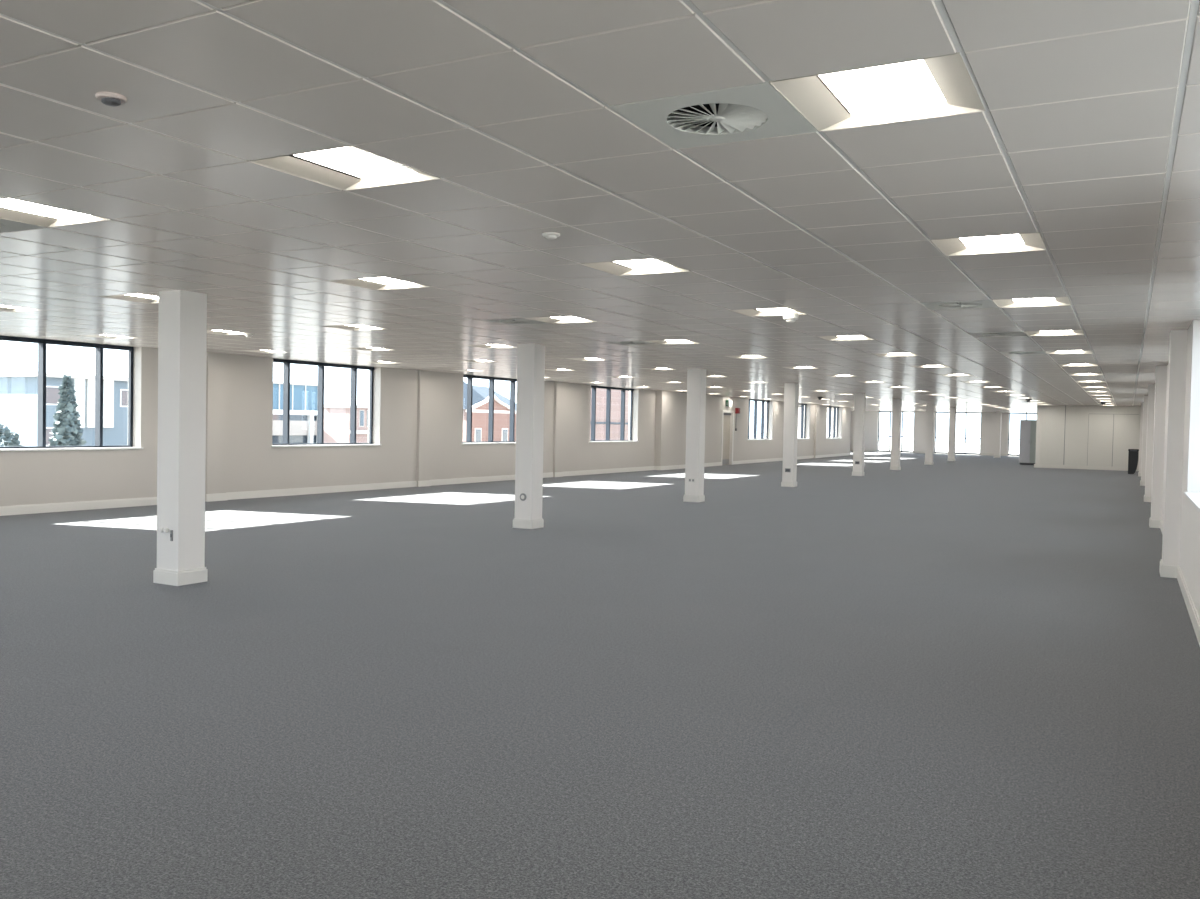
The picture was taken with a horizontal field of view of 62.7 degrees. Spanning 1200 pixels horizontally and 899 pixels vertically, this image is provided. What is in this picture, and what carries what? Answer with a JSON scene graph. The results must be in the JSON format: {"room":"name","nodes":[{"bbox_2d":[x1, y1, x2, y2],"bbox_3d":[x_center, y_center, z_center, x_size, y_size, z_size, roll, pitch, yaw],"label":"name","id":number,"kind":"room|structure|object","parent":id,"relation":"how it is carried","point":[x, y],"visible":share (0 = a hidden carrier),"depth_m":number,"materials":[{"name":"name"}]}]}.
{"room":"open-plan office","nodes":[
{"label":"open-plan office","id":0,"kind":"room"},
{"bbox_2d":[0,347,655,505],"bbox_3d":[-7.117,-0.592,18.175,0.340,3.250,35.328,2,2,30],"label":"wall","id":1,"kind":"structure","parent":0,"point":[49,476],"depth_m":20.08,"materials":[{"name":"white paint"}]},
{"bbox_2d":[0,335,142,450],"bbox_3d":[-8.635,-0.866,15.423,0.295,1.752,3.087,2,2,30],"label":"window","id":2,"kind":"structure","parent":1,"relation":"in","point":[42,343],"depth_m":16.00,"materials":[{"name":"black metal"}]},
{"bbox_2d":[271,358,381,446],"bbox_3d":[-5.709,-0.946,20.486,0.295,1.752,3.077,2,2,30],"label":"window","id":3,"kind":"structure","parent":1,"relation":"in","point":[286,363],"depth_m":20.46,"materials":[{"name":"black metal"}]},
{"bbox_2d":[0,466,653,515],"bbox_3d":[-6.958,0.869,18.112,0.088,0.140,35.318,2,2,30],"label":"baseboard","id":4,"kind":"structure","parent":1,"relation":"attached to","point":[130,502],"depth_m":19.36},
{"bbox_2d":[205,352,563,501],"bbox_3d":[-7.253,-0.379,17.542,0.070,2.754,24.664,2,2,30],"label":"pilasters","id":5,"kind":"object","parent":1,"relation":"attached to","point":[216,363],"depth_m":18.08,"materials":[{"name":"white paint"}]},
{"bbox_2d":[462,375,516,443],"bbox_3d":[-2.729,-1.026,25.644,0.295,1.752,3.087,2,2,30],"label":"window","id":6,"kind":"structure","parent":1,"relation":"in","point":[469,377],"depth_m":25.60,"materials":[{"name":"black metal"}]},
{"bbox_2d":[589,385,638,442],"bbox_3d":[0.377,-1.111,31.018,0.295,1.752,3.137,2,2,30],"label":"window","id":7,"kind":"structure","parent":1,"relation":"in","point":[608,392],"depth_m":30.97,"materials":[{"name":"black metal"}]},
{"bbox_2d":[0,451,1199,898],"bbox_3d":[7.200,1.000,30.831,18.400,0.250,71.900,2,2,28],"label":"floor","id":8,"kind":"structure","parent":0,"point":[968,676],"depth_m":5.66,"materials":[{"name":"carpet"}]},
{"bbox_2d":[153,290,207,585],"bbox_3d":[-3.905,-0.110,9.171,0.332,2.703,0.350,2,2,28],"label":"column","id":9,"kind":"structure","parent":8,"relation":"on","point":[182,317],"depth_m":9.07,"materials":[{"name":"white paint"}]},
{"bbox_2d":[513,343,544,528],"bbox_3d":[-1.036,-0.198,14.513,0.332,2.703,0.334,2,2,28],"label":"column","id":10,"kind":"structure","parent":8,"relation":"on","point":[530,357],"depth_m":14.40,"materials":[{"name":"white paint"}]},
{"bbox_2d":[683,368,705,501],"bbox_3d":[1.948,-0.289,20.068,0.332,2.703,0.332,2,2,28],"label":"column","id":11,"kind":"structure","parent":8,"relation":"on","point":[696,378],"depth_m":19.95,"materials":[{"name":"white paint"}]},
{"bbox_2d":[781,383,798,486],"bbox_3d":[4.974,-0.382,25.701,0.332,2.703,0.332,2,2,28],"label":"column","id":12,"kind":"structure","parent":8,"relation":"on","point":[791,390],"depth_m":25.58,"materials":[{"name":"white paint"}]},
{"bbox_2d":[852,393,865,475],"bbox_3d":[8.496,-0.490,32.257,0.332,2.703,0.332,2,2,28],"label":"column","id":13,"kind":"structure","parent":8,"relation":"on","point":[860,398],"depth_m":32.13,"materials":[{"name":"white paint"}]},
{"bbox_2d":[890,399,901,469],"bbox_3d":[11.253,-0.575,37.388,0.332,2.703,0.332,2,2,28],"label":"column","id":14,"kind":"structure","parent":8,"relation":"on","point":[896,403],"depth_m":37.26,"materials":[{"name":"white paint"}]},
{"bbox_2d":[924,404,934,464],"bbox_3d":[14.651,-0.679,43.714,0.332,2.703,0.332,2,2,28],"label":"column","id":15,"kind":"structure","parent":8,"relation":"on","point":[930,409],"depth_m":43.59,"materials":[{"name":"white paint"}]},
{"bbox_2d":[947,407,956,460],"bbox_3d":[17.632,-0.771,49.264,0.332,2.703,0.332,2,2,28],"label":"column","id":16,"kind":"structure","parent":8,"relation":"on","point":[952,410],"depth_m":49.13,"materials":[{"name":"white paint"}]},
{"bbox_2d":[994,411,1001,457],"bbox_3d":[23.226,-0.882,57.442,0.332,2.703,0.332,2,2,28],"label":"column","id":17,"kind":"structure","parent":8,"relation":"on","point":[998,413],"depth_m":57.31,"materials":[{"name":"white paint"}]},
{"bbox_2d":[1019,420,1036,464],"bbox_3d":[20.146,-0.331,46.026,0.920,2.100,0.642,2,2,28],"label":"tall cabinet","id":18,"kind":"object","parent":8,"relation":"on","point":[1027,444],"visible":0.77,"depth_m":45.81,"materials":[{"name":"grey metal"}]},
{"bbox_2d":[1128,449,1138,473],"bbox_3d":[20.610,0.465,38.034,0.360,0.960,0.364,2,2,28],"label":"waste bin","id":19,"kind":"object","parent":8,"relation":"on","point":[1133,454],"visible":1,"depth_m":37.89,"materials":[{"name":"black plastic"}]},
{"bbox_2d":[0,0,1199,412],"bbox_3d":[7.355,-2.050,30.892,18.110,0.450,72.043,2,2,28],"label":"ceiling","id":20,"kind":"structure","parent":0,"point":[1086,139],"depth_m":4.77,"materials":[{"name":"tile"}]},
{"bbox_2d":[0,305,39,311],"bbox_3d":[-6.602,-1.591,10.828,0.598,0.066,0.598,2,2,28],"label":"ceiling light","id":21,"kind":"object","parent":20,"relation":"attached to","point":[2,307],"visible":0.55,"depth_m":11.09,"materials":[{"name":"white plastic"}]},
{"bbox_2d":[0,305,28,308],"bbox_3d":[-6.602,-1.592,10.828,0.344,0.029,0.566,2,2,28],"label":"diffuser","id":22,"kind":"object","parent":21,"relation":"attached to","point":[1,306],"depth_m":11.03,"materials":[{"name":"white"}]},
{"bbox_2d":[0,218,45,232],"bbox_3d":[-3.794,-1.407,5.917,0.596,0.082,0.596,2,2,28],"label":"ceiling vent","id":23,"kind":"object","parent":20,"relation":"in","point":[6,225],"visible":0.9,"depth_m":6.03,"materials":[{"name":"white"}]},
{"bbox_2d":[0,197,110,226],"bbox_3d":[-3.265,-1.383,5.633,0.598,0.066,0.598,2,2,28],"label":"ceiling light","id":24,"kind":"object","parent":20,"relation":"attached to","point":[61,217],"visible":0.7,"depth_m":5.78,"materials":[{"name":"white plastic"}]},
{"bbox_2d":[0,198,90,219],"bbox_3d":[-3.265,-1.385,5.633,0.344,0.029,0.566,2,2,28],"label":"diffuser","id":25,"kind":"object","parent":24,"relation":"attached to","point":[61,214],"depth_m":5.68,"materials":[{"name":"white plastic"}]},
{"bbox_2d":[77,334,134,338],"bbox_3d":[-7.296,-1.707,14.605,0.598,0.066,0.598,2,2,28],"label":"ceiling light","id":26,"kind":"object","parent":20,"relation":"attached to","point":[100,335],"visible":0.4,"depth_m":14.79,"materials":[{"name":"white plastic"}]},
{"bbox_2d":[95,92,126,106],"bbox_3d":[-1.748,-1.248,3.518,0.100,0.032,0.100,2,2,28],"label":"smoke detector","id":27,"kind":"object","parent":20,"relation":"attached to","point":[107,98],"visible":1,"depth_m":3.49,"materials":[{"name":"grey plastic"}]},
{"bbox_2d":[98,293,158,302],"bbox_3d":[-4.488,-1.518,9.694,0.598,0.066,0.598,2,2,28],"label":"ceiling light","id":28,"kind":"object","parent":20,"relation":"attached to","point":[143,298],"visible":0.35,"depth_m":9.78,"materials":[{"name":"white plastic"}]},
{"bbox_2d":[126,294,158,298],"bbox_3d":[-4.488,-1.519,9.694,0.344,0.029,0.566,2,2,28],"label":"diffuser","id":29,"kind":"object","parent":28,"relation":"attached to","point":[141,296],"depth_m":9.74,"materials":[{"name":"white plastic"}]},
{"bbox_2d":[207,330,250,334],"bbox_3d":[-5.182,-1.634,13.470,0.598,0.066,0.598,2,2,28],"label":"ceiling light","id":30,"kind":"object","parent":20,"relation":"attached to","point":[220,332],"visible":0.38,"depth_m":13.69,"materials":[{"name":"white plastic"}]},
{"bbox_2d":[213,330,240,332],"bbox_3d":[-5.182,-1.635,13.470,0.344,0.029,0.566,2,2,28],"label":"diffuser","id":31,"kind":"object","parent":30,"relation":"attached to","point":[221,331],"depth_m":13.65,"materials":[{"name":"white"}]},
{"bbox_2d":[239,350,288,352],"bbox_3d":[-5.876,-1.750,17.247,0.598,0.066,0.598,2,2,28],"label":"ceiling light","id":32,"kind":"object","parent":20,"relation":"attached to","point":[260,351],"visible":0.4,"depth_m":17.45,"materials":[{"name":"white"}]},
{"bbox_2d":[251,145,440,190],"bbox_3d":[-1.152,-1.310,4.499,0.598,0.066,0.598,2,2,28],"label":"ceiling light","id":33,"kind":"object","parent":20,"relation":"attached to","point":[373,169],"visible":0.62,"depth_m":4.56,"materials":[{"name":"white plastic"}]},
{"bbox_2d":[294,147,413,180],"bbox_3d":[-1.152,-1.312,4.499,0.344,0.029,0.566,2,2,28],"label":"diffuser","id":34,"kind":"object","parent":33,"relation":"attached to","point":[367,167],"depth_m":4.51,"materials":[{"name":"white plastic"}]},
{"bbox_2d":[324,324,385,329],"bbox_3d":[-3.068,-1.561,12.336,0.598,0.066,0.598,2,2,28],"label":"ceiling light","id":35,"kind":"object","parent":20,"relation":"attached to","point":[347,327],"visible":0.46,"depth_m":12.52,"materials":[{"name":"white plastic"}]},
{"bbox_2d":[348,325,375,327],"bbox_3d":[-3.068,-1.563,12.336,0.344,0.029,0.566,2,2,28],"label":"diffuser","id":36,"kind":"object","parent":35,"relation":"attached to","point":[352,326],"depth_m":12.51,"materials":[{"name":"white"}]},
{"bbox_2d":[348,347,391,350],"bbox_3d":[-3.763,-1.678,16.113,0.598,0.066,0.598,2,2,28],"label":"ceiling light","id":37,"kind":"object","parent":20,"relation":"attached to","point":[363,348],"visible":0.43,"depth_m":16.33,"materials":[{"name":"white"}]},
{"bbox_2d":[364,361,393,362],"bbox_3d":[-4.457,-1.794,19.890,0.598,0.066,0.598,2,2,28],"label":"ceiling light","id":38,"kind":"object","parent":20,"relation":"attached to","point":[364,361],"visible":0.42,"depth_m":20.10,"materials":[{"name":"white"}]},
{"bbox_2d":[328,276,430,289],"bbox_3d":[-1.846,-1.427,8.276,0.598,0.066,0.598,2,2,28],"label":"ceiling light","id":39,"kind":"object","parent":20,"relation":"attached to","point":[387,283],"visible":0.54,"depth_m":8.40,"materials":[{"name":"white plastic"}]},
{"bbox_2d":[362,277,414,285],"bbox_3d":[-1.846,-1.428,8.276,0.344,0.029,0.566,2,2,28],"label":"diffuser","id":40,"kind":"object","parent":39,"relation":"attached to","point":[385,281],"depth_m":8.35,"materials":[{"name":"white plastic"}]},
{"bbox_2d":[458,360,497,361],"bbox_3d":[-2.343,-1.721,18.755,0.598,0.066,0.598,2,2,28],"label":"ceiling light","id":41,"kind":"object","parent":20,"relation":"attached to","point":[458,360],"visible":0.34,"depth_m":18.98,"materials":[{"name":"white"}]},
{"bbox_2d":[467,344,513,347],"bbox_3d":[-1.649,-1.605,14.979,0.598,0.066,0.598,2,2,28],"label":"ceiling light","id":42,"kind":"object","parent":20,"relation":"attached to","point":[486,345],"visible":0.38,"depth_m":15.19,"materials":[{"name":"white"}]},
{"bbox_2d":[483,318,549,324],"bbox_3d":[-0.955,-1.494,11.202,0.596,0.082,0.596,2,2,28],"label":"ceiling vent","id":43,"kind":"object","parent":20,"relation":"in","point":[513,321],"visible":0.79,"depth_m":11.20,"materials":[{"name":"black metal"}]},
{"bbox_2d":[542,232,559,238],"bbox_3d":[-0.295,-1.284,5.927,0.110,0.032,0.110,2,2,28],"label":"smoke detector","id":44,"kind":"object","parent":20,"relation":"attached to","point":[549,235],"visible":1,"depth_m":5.90,"materials":[{"name":"white plastic"}]},
{"bbox_2d":[545,369,575,370],"bbox_3d":[-0.923,-1.765,21.398,0.598,0.066,0.598,2,2,28],"label":"ceiling light","id":45,"kind":"object","parent":20,"relation":"attached to","point":[545,369],"visible":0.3,"depth_m":21.64,"materials":[{"name":"white"}]},
{"bbox_2d":[526,316,597,322],"bbox_3d":[-0.426,-1.470,10.918,0.598,0.066,0.598,2,2,28],"label":"ceiling light","id":46,"kind":"object","parent":20,"relation":"attached to","point":[564,319],"visible":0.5,"depth_m":11.09,"materials":[{"name":"white plastic"}]},
{"bbox_2d":[551,316,583,320],"bbox_3d":[-0.426,-1.472,10.918,0.344,0.029,0.566,2,2,28],"label":"diffuser","id":47,"kind":"object","parent":46,"relation":"attached to","point":[568,318],"depth_m":11.05,"materials":[{"name":"white plastic"}]},
{"bbox_2d":[565,358,605,360],"bbox_3d":[-0.229,-1.648,17.621,0.598,0.066,0.598,2,2,28],"label":"ceiling light","id":48,"kind":"object","parent":20,"relation":"attached to","point":[580,359],"visible":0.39,"depth_m":17.83,"materials":[{"name":"white"}]},
{"bbox_2d":[609,340,657,344],"bbox_3d":[0.465,-1.538,13.844,0.596,0.082,0.596,2,2,28],"label":"ceiling vent","id":49,"kind":"object","parent":20,"relation":"in","point":[642,342],"visible":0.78,"depth_m":13.83,"materials":[{"name":"black metal"}]},
{"bbox_2d":[581,258,690,274],"bbox_3d":[0.268,-1.354,7.141,0.598,0.066,0.598,2,2,28],"label":"ceiling light","id":50,"kind":"object","parent":20,"relation":"attached to","point":[642,266],"visible":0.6,"depth_m":7.26,"materials":[{"name":"white plastic"}]},
{"bbox_2d":[614,259,671,270],"bbox_3d":[0.268,-1.355,7.141,0.344,0.029,0.566,2,2,28],"label":"diffuser","id":51,"kind":"object","parent":50,"relation":"attached to","point":[642,264],"depth_m":7.22,"materials":[{"name":"white plastic"}]},
{"bbox_2d":[640,368,676,369],"bbox_3d":[1.190,-1.692,20.264,0.598,0.066,0.598,2,2,28],"label":"ceiling light","id":52,"kind":"object","parent":20,"relation":"attached to","point":[640,368],"visible":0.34,"depth_m":20.49,"materials":[{"name":"white"}]},
{"bbox_2d":[647,339,697,343],"bbox_3d":[0.993,-1.514,13.561,0.598,0.066,0.598,2,2,28],"label":"ceiling light","id":53,"kind":"object","parent":20,"relation":"attached to","point":[682,341],"visible":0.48,"depth_m":13.75,"materials":[{"name":"white plastic"}]},
{"bbox_2d":[666,340,687,341],"bbox_3d":[0.993,-1.515,13.561,0.344,0.029,0.566,2,2,28],"label":"diffuser","id":54,"kind":"object","parent":53,"relation":"attached to","point":[666,340],"depth_m":13.69,"materials":[{"name":"white"}]},
{"bbox_2d":[608,81,817,148],"bbox_3d":[0.434,-1.262,3.648,0.596,0.082,0.596,2,2,28],"label":"ceiling vent","id":55,"kind":"object","parent":20,"relation":"in","point":[753,111],"visible":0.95,"depth_m":3.64,"materials":[{"name":"white metal"}]},
{"bbox_2d":[726,355,768,357],"bbox_3d":[2.413,-1.557,16.203,0.598,0.066,0.598,2,2,28],"label":"ceiling light","id":56,"kind":"object","parent":20,"relation":"attached to","point":[749,356],"visible":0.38,"depth_m":16.41,"materials":[{"name":"white"}]},
{"bbox_2d":[732,307,805,315],"bbox_3d":[1.688,-1.397,9.784,0.598,0.066,0.598,2,2,28],"label":"ceiling light","id":57,"kind":"object","parent":20,"relation":"attached to","point":[770,311],"visible":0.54,"depth_m":9.93,"materials":[{"name":"white plastic"}]},
{"bbox_2d":[757,308,792,312],"bbox_3d":[1.688,-1.399,9.784,0.344,0.029,0.566,2,2,28],"label":"diffuser","id":58,"kind":"object","parent":57,"relation":"attached to","point":[770,310],"depth_m":9.87,"materials":[{"name":"white plastic"}]},
{"bbox_2d":[783,313,797,321],"bbox_3d":[1.914,-1.320,9.871,0.150,0.087,0.150,2,2,28],"label":"smoke detector","id":59,"kind":"object","parent":20,"relation":"attached to","point":[789,317],"visible":1,"depth_m":9.82,"materials":[{"name":"white plastic"}]},
{"bbox_2d":[783,366,815,368],"bbox_3d":[3.833,-1.601,18.846,0.598,0.066,0.598,2,2,28],"label":"ceiling light","id":60,"kind":"object","parent":20,"relation":"attached to","point":[810,366],"visible":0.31,"depth_m":19.12,"materials":[{"name":"white"}]},
{"bbox_2d":[816,335,873,339],"bbox_3d":[3.107,-1.441,12.426,0.598,0.066,0.598,2,2,28],"label":"ceiling light","id":61,"kind":"object","parent":20,"relation":"attached to","point":[857,337],"visible":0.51,"depth_m":12.60,"materials":[{"name":"white plastic"}]},
{"bbox_2d":[838,335,863,337],"bbox_3d":[3.107,-1.443,12.426,0.344,0.029,0.566,2,2,28],"label":"diffuser","id":62,"kind":"object","parent":61,"relation":"attached to","point":[860,336],"depth_m":12.56,"materials":[{"name":"white"}]},
{"bbox_2d":[857,381,886,382],"bbox_3d":[6.672,-1.688,24.131,0.598,0.066,0.598,2,2,28],"label":"ceiling light","id":63,"kind":"object","parent":20,"relation":"attached to","point":[857,381],"visible":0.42,"depth_m":24.34,"materials":[{"name":"white"}]},
{"bbox_2d":[769,52,985,131],"bbox_3d":[0.962,-1.238,3.365,0.598,0.066,0.598,2,2,28],"label":"ceiling light","id":64,"kind":"object","parent":20,"relation":"attached to","point":[943,85],"visible":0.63,"depth_m":3.40,"materials":[{"name":"white plastic"}]},
{"bbox_2d":[818,60,945,116],"bbox_3d":[0.962,-1.239,3.364,0.344,0.029,0.566,2,2,28],"label":"diffuser","id":65,"kind":"object","parent":64,"relation":"attached to","point":[912,88],"depth_m":3.38,"materials":[{"name":"white plastic"}]},
{"bbox_2d":[871,353,918,355],"bbox_3d":[4.527,-1.485,15.069,0.598,0.066,0.598,2,2,28],"label":"ceiling light","id":66,"kind":"object","parent":20,"relation":"attached to","point":[878,354],"visible":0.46,"depth_m":15.27,"materials":[{"name":"white"}]},
{"bbox_2d":[913,365,948,367],"bbox_3d":[5.946,-1.528,17.711,0.598,0.066,0.598,2,2,28],"label":"ceiling light","id":67,"kind":"object","parent":20,"relation":"attached to","point":[917,366],"visible":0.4,"depth_m":17.92,"materials":[{"name":"white"}]},
{"bbox_2d":[939,374,972,375],"bbox_3d":[7.366,-1.572,20.354,0.598,0.066,0.598,2,2,28],"label":"ceiling light","id":68,"kind":"object","parent":20,"relation":"attached to","point":[939,374],"visible":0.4,"depth_m":20.56,"materials":[{"name":"white"}]},
{"bbox_2d":[920,299,998,309],"bbox_3d":[3.273,-1.349,8.933,0.596,0.082,0.596,2,2,28],"label":"ceiling vent","id":69,"kind":"object","parent":20,"relation":"in","point":[974,304],"visible":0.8,"depth_m":8.92,"materials":[{"name":"black metal"}]},
{"bbox_2d":[930,232,1046,255],"bbox_3d":[2.382,-1.281,6.007,0.598,0.066,0.598,2,2,28],"label":"ceiling light","id":70,"kind":"object","parent":20,"relation":"attached to","point":[1025,241],"visible":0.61,"depth_m":6.11,"materials":[{"name":"white plastic"}]},
{"bbox_2d":[960,234,1023,249],"bbox_3d":[2.382,-1.283,6.007,0.344,0.029,0.566,2,2,28],"label":"diffuser","id":71,"kind":"object","parent":70,"relation":"attached to","point":[1011,241],"depth_m":6.07,"materials":[{"name":"white plastic"}]},
{"bbox_2d":[968,331,1027,336],"bbox_3d":[4.692,-1.393,11.575,0.596,0.082,0.596,2,2,28],"label":"ceiling vent","id":72,"kind":"object","parent":20,"relation":"in","point":[1020,333],"visible":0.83,"depth_m":11.57,"materials":[{"name":"black metal"}]},
{"bbox_2d":[998,351,1046,354],"bbox_3d":[6.112,-1.436,14.218,0.596,0.082,0.596,2,2,28],"label":"ceiling vent","id":73,"kind":"object","parent":20,"relation":"in","point":[1005,352],"visible":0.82,"depth_m":14.20,"materials":[{"name":"black metal"}]},
{"bbox_2d":[992,296,1071,307],"bbox_3d":[3.801,-1.325,8.649,0.598,0.066,0.598,2,2,28],"label":"ceiling light","id":74,"kind":"object","parent":20,"relation":"attached to","point":[1052,301],"visible":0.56,"depth_m":8.80,"materials":[{"name":"white plastic"}]},
{"bbox_2d":[1013,298,1055,303],"bbox_3d":[3.801,-1.326,8.649,0.344,0.029,0.566,2,2,28],"label":"diffuser","id":75,"kind":"object","parent":74,"relation":"attached to","point":[1027,300],"depth_m":8.75,"materials":[{"name":"white plastic"}]},
{"bbox_2d":[1024,330,1084,335],"bbox_3d":[5.221,-1.368,11.292,0.598,0.066,0.598,2,2,28],"label":"ceiling light","id":76,"kind":"object","parent":20,"relation":"attached to","point":[1062,332],"visible":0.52,"depth_m":11.47,"materials":[{"name":"white plastic"}]},
{"bbox_2d":[1040,330,1071,333],"bbox_3d":[5.221,-1.370,11.292,0.344,0.029,0.566,2,2,28],"label":"diffuser","id":77,"kind":"object","parent":76,"relation":"attached to","point":[1062,331],"depth_m":11.45,"materials":[{"name":"white plastic"}]},
{"bbox_2d":[1045,350,1092,353],"bbox_3d":[6.640,-1.412,13.934,0.598,0.066,0.598,2,2,28],"label":"ceiling light","id":78,"kind":"object","parent":20,"relation":"attached to","point":[1069,351],"visible":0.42,"depth_m":14.14,"materials":[{"name":"white plastic"}]},
{"bbox_2d":[1058,364,1098,365],"bbox_3d":[8.060,-1.455,16.577,0.598,0.066,0.598,2,2,28],"label":"ceiling light","id":79,"kind":"object","parent":20,"relation":"attached to","point":[1058,364],"visible":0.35,"depth_m":16.78,"materials":[{"name":"white"}]},
{"bbox_2d":[654,390,850,465],"bbox_3d":[6.660,-1.057,45.392,3.400,3.250,25.700,2,2,28],"label":"wall","id":80,"kind":"structure","parent":0,"point":[670,406],"depth_m":39.85,"materials":[{"name":"white paint"}]},
{"bbox_2d":[721,410,733,465],"bbox_3d":[4.933,-0.468,38.825,0.240,2.160,1.280,2,2,28],"label":"door","id":81,"kind":"structure","parent":80,"relation":"in","point":[727,439],"depth_m":39.04,"materials":[{"name":"beige wood"}]},
{"bbox_2d":[726,400,731,406],"bbox_3d":[5.048,-1.809,38.572,0.160,0.260,0.318,2,2,28],"label":"exit sign","id":82,"kind":"object","parent":80,"relation":"attached to","point":[728,402],"visible":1,"depth_m":38.45,"materials":[{"name":"white"}]},
{"bbox_2d":[661,453,849,469],"bbox_3d":[8.176,0.450,44.602,0.108,0.140,25.700,2,2,28],"label":"baseboard","id":83,"kind":"structure","parent":80,"relation":"attached to","point":[671,467],"depth_m":41.63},
{"bbox_2d":[748,399,772,439],"bbox_3d":[6.804,-1.289,42.297,0.295,1.752,3.210,2,2,28],"label":"window","id":84,"kind":"structure","parent":80,"relation":"in","point":[754,400],"depth_m":42.51,"materials":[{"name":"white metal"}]},
{"bbox_2d":[798,403,809,438],"bbox_3d":[9.575,-1.374,47.454,0.295,1.752,3.060,2,2,28],"label":"window","id":85,"kind":"structure","parent":80,"relation":"in","point":[803,414],"depth_m":48.27,"materials":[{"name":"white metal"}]},
{"bbox_2d":[814,405,821,457],"bbox_3d":[11.056,-0.894,49.902,0.090,2.754,1.000,2,2,28],"label":"pilaster","id":86,"kind":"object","parent":80,"relation":"attached to","point":[818,408],"depth_m":49.72,"materials":[{"name":"white paint"}]},
{"bbox_2d":[826,406,841,438],"bbox_3d":[12.454,-1.463,52.814,0.295,1.752,3.190,2,2,28],"label":"window","id":87,"kind":"structure","parent":80,"relation":"in","point":[835,431],"depth_m":53.53,"materials":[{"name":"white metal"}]},
{"bbox_2d":[850,411,1008,453],"bbox_3d":[24.088,-1.166,62.162,18.400,3.250,0.340,2,2,28],"label":"wall","id":88,"kind":"structure","parent":0,"point":[871,417],"depth_m":63.66,"materials":[{"name":"white paint"}]},
{"bbox_2d":[878,411,913,452],"bbox_3d":[19.467,-1.171,64.679,2.320,2.700,0.130,2,2,28],"label":"window","id":89,"kind":"structure","parent":88,"relation":"in","point":[889,436],"depth_m":64.80,"materials":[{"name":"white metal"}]},
{"bbox_2d":[850,449,1007,455],"bbox_3d":[23.944,0.289,62.060,17.530,0.140,0.018,2,2,28],"label":"baseboard","id":90,"kind":"structure","parent":88,"relation":"attached to","point":[989,454],"depth_m":63.67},
{"bbox_2d":[935,412,981,454],"bbox_3d":[22.866,-1.054,62.854,2.800,2.700,0.130,2,2,28],"label":"window","id":91,"kind":"structure","parent":88,"relation":"in","point":[965,438],"depth_m":62.62,"materials":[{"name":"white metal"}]},
{"bbox_2d":[1008,413,1036,455],"bbox_3d":[26.830,-0.918,60.727,3.000,2.700,0.130,2,2,28],"label":"window","id":92,"kind":"structure","parent":88,"relation":"in","point":[1009,413],"depth_m":61.31,"materials":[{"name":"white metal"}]},
{"bbox_2d":[1034,405,1140,470],"bbox_3d":[22.205,-0.532,44.571,4.110,2.762,6.450,2,2,28],"label":"wall partition","id":93,"kind":"structure","parent":0,"point":[1067,437],"depth_m":41.79,"materials":[{"name":"white paint"}]},
{"bbox_2d":[1162,320,1199,617],"bbox_3d":[15.048,-0.378,26.536,0.340,3.250,71.000,2,2,28],"label":"wall","id":94,"kind":"structure","parent":0,"point":[1189,560],"depth_m":9.72,"materials":[{"name":"white paint"}]},
{"bbox_2d":[1139,330,1187,565],"bbox_3d":[10.248,-0.048,18.136,0.155,2.754,41.250,2,2,28],"label":"pilasters","id":95,"kind":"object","parent":94,"relation":"attached to","point":[1153,409],"depth_m":10.77,"materials":[{"name":"white paint"}]},
{"bbox_2d":[1138,472,1199,645],"bbox_3d":[14.793,1.068,26.697,0.173,0.140,71.000,2,2,28],"label":"baseboard","id":96,"kind":"structure","parent":94,"relation":"attached to","point":[1168,571],"depth_m":10.22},
{"bbox_2d":[1183,492,1199,512],"bbox_3d":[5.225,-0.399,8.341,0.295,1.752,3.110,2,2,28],"label":"window sill","id":97,"kind":"structure","parent":94,"relation":"in","point":[1193,497],"depth_m":8.84,"materials":[{"name":"white paint"}]},
{"label":"outside","id":98,"kind":"structure","parent":0,"visible":0},
{"bbox_2d":[749,437,1018,454],"bbox_3d":[26.825,2.221,155.918,700.000,0.300,700.000,2,2,28],"label":"ground","id":99,"kind":"structure","parent":98,"point":[941,446],"depth_m":329.42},
{"bbox_2d":[0,423,21,446],"bbox_3d":[-26.825,1.407,43.304,3.372,5.308,3.283,2,2,28],"label":"tree","id":100,"kind":"object","parent":99,"relation":"on","point":[7,435],"visible":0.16,"depth_m":43.33,"materials":[{"name":"green plant"}]},
{"bbox_2d":[0,372,127,446],"bbox_3d":[-35.483,-0.855,67.013,6.700,8.200,10.300,2,2,28],"label":"roofed building","id":101,"kind":"structure","parent":99,"relation":"on","point":[18,390],"depth_m":63.04,"materials":[{"name":"stone"}]},
{"bbox_2d":[47,375,86,445],"bbox_3d":[-22.754,0.482,42.081,2.271,7.387,2.470,0,2,-24],"label":"tree","id":102,"kind":"object","parent":99,"relation":"on","point":[67,431],"visible":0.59,"depth_m":41.85,"materials":[{"name":"green plant"}]},
{"bbox_2d":[272,382,317,443],"bbox_3d":[-34.694,-1.936,93.591,10.700,8.950,12.500,2,2,28],"label":"building","id":103,"kind":"structure","parent":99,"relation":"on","point":[303,397],"depth_m":93.97,"materials":[{"name":"blue"}]},
{"bbox_2d":[324,405,367,442],"bbox_3d":[-21.348,-0.556,90.304,3.400,6.900,8.500,2,2,28],"label":"building","id":104,"kind":"structure","parent":99,"relation":"on","point":[336,417],"depth_m":86.88,"materials":[{"name":"stone"}]},
{"bbox_2d":[462,381,516,441],"bbox_3d":[-11.301,-1.286,76.608,8.800,9.500,8.900,2,2,28],"label":"gabled house","id":105,"kind":"structure","parent":99,"relation":"on","point":[480,397],"depth_m":73.99,"materials":[{"name":"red brick"}]},
{"bbox_2d":[590,388,628,439],"bbox_3d":[0.403,-1.376,67.310,3.400,10.650,13.400,2,2,28],"label":"brick block","id":106,"kind":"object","parent":99,"relation":"on","point":[600,430],"visible":0.1,"depth_m":64.75,"materials":[{"name":"red brick"}]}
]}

